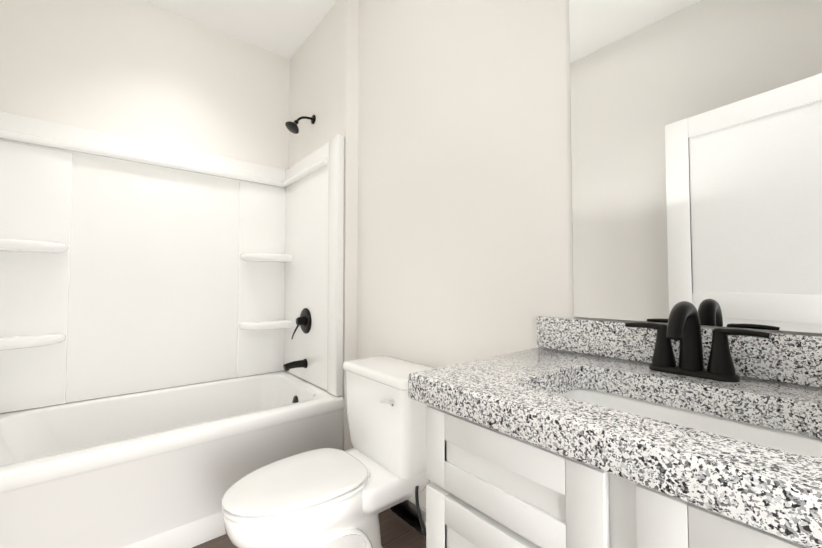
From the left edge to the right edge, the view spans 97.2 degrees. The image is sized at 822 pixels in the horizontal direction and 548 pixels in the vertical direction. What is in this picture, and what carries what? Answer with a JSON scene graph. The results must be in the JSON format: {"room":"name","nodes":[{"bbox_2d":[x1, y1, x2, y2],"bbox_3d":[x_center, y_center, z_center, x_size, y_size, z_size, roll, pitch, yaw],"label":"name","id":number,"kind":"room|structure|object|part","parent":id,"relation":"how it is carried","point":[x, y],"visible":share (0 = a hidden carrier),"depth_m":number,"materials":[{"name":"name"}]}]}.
{"room":"bathroom","nodes":[
{"label":"bathroom","id":0,"kind":"room"},
{"bbox_2d":[0,0,289,169],"bbox_3d":[-1.499,-0.228,2.261,1.605,2.800,0.100,2,-2,-40],"label":"wall","id":1,"kind":"structure","parent":0,"point":[143,70],"depth_m":2.15,"materials":[{"name":"paint"}]},
{"bbox_2d":[144,0,337,59],"bbox_3d":[-0.528,-1.714,1.144,1.805,0.100,3.130,2,-2,-40],"label":"ceiling","id":2,"kind":"structure","parent":0,"point":[284,28],"depth_m":2.30,"materials":[{"name":"paint"}]},
{"bbox_2d":[192,508,425,547],"bbox_3d":[-0.528,1.184,1.053,1.805,0.100,3.130,2,-2,-40],"label":"floor","id":3,"kind":"structure","parent":0,"point":[396,531],"depth_m":1.58,"materials":[{"name":"brown wood"}]},
{"bbox_2d":[0,111,344,547],"bbox_3d":[-1.221,0.049,1.856,1.521,2.220,0.859,2,-2,-40],"label":"shower","id":4,"kind":"object","parent":3,"relation":"on","point":[171,345],"visible":0.98,"depth_m":1.98,"materials":[{"name":"white plastic"}]},
{"bbox_2d":[221,356,433,547],"bbox_3d":[-0.254,0.768,1.355,0.805,0.752,0.567,2,-2,-40],"label":"toilet","id":5,"kind":"object","parent":3,"relation":"on","point":[328,498],"visible":0.83,"depth_m":1.34,"materials":[{"name":"white ceramic"}]},
{"bbox_3d":[-0.403,0.744,1.290,0.491,0.048,0.354,1,-2,-40],"label":"seat","id":6,"kind":"part","parent":5,"relation":"part of","materials":[{"name":"plastic"}]},
{"bbox_3d":[-0.091,0.489,1.387,0.020,0.023,0.072,1,-2,-40],"label":"lever","id":7,"kind":"part","parent":5,"relation":"part of","materials":[{"name":"silver metal"}]},
{"bbox_3d":[-0.078,0.588,1.566,0.257,0.380,0.478,1,-2,-40],"label":"tank","id":8,"kind":"part","parent":5,"relation":"part of","materials":[{"name":"white ceramic"}]},
{"bbox_2d":[408,301,821,547],"bbox_3d":[0.470,0.589,0.684,0.564,1.066,0.819,2,-2,-40],"label":"bathroom vanity","id":9,"kind":"object","parent":3,"relation":"on","point":[682,428],"visible":1,"depth_m":0.65,"materials":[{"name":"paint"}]},
{"bbox_2d":[537,316,821,387],"bbox_3d":[0.678,0.178,0.871,0.021,0.100,0.819,1,-2,-40],"label":"backsplash","id":10,"kind":"structure","parent":9,"relation":"on","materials":[{"name":"stone"}]},
{"bbox_2d":[558,388,821,456],"bbox_3d":[0.453,0.351,0.663,0.352,0.141,0.480,1,-2,-40],"label":"sink","id":11,"kind":"object","parent":9,"relation":"in","point":[797,440],"depth_m":0.72,"materials":[{"name":"white ceramic"}]},
{"bbox_2d":[625,301,770,381],"bbox_3d":[0.591,0.142,0.786,0.161,0.166,0.262,1,-2,-40],"label":"faucet","id":12,"kind":"object","parent":9,"relation":"on","point":[683,324],"depth_m":0.80,"materials":[{"name":"black metal"}]},
{"bbox_2d":[289,0,358,450],"bbox_3d":[-0.610,-0.225,2.385,0.080,2.800,0.850,2,-2,-40],"label":"wall","id":13,"kind":"structure","parent":0,"point":[324,63],"depth_m":2.12,"materials":[{"name":"paint"}]},
{"bbox_2d":[357,0,821,508],"bbox_3d":[0.126,-0.248,1.645,0.100,2.800,3.130,2,-2,-40],"label":"wall","id":14,"kind":"structure","parent":0,"point":[465,242],"depth_m":1.47,"materials":[{"name":"paint"}]},
{"bbox_2d":[389,498,425,536],"bbox_3d":[0.065,1.094,1.587,0.015,0.115,1.175,2,-2,-40],"label":"baseboard","id":15,"kind":"structure","parent":14,"relation":"attached to","point":[406,511],"depth_m":1.64,"materials":[{"name":"paint"}]},
{"bbox_2d":[569,0,821,332],"bbox_3d":[0.714,-0.435,0.858,0.006,1.114,0.680,2,-2,-40],"label":"vanity mirror","id":16,"kind":"object","parent":14,"relation":"attached to","point":[696,141],"visible":1,"depth_m":0.87,"materials":[{"name":"silver mirror"}]}
]}

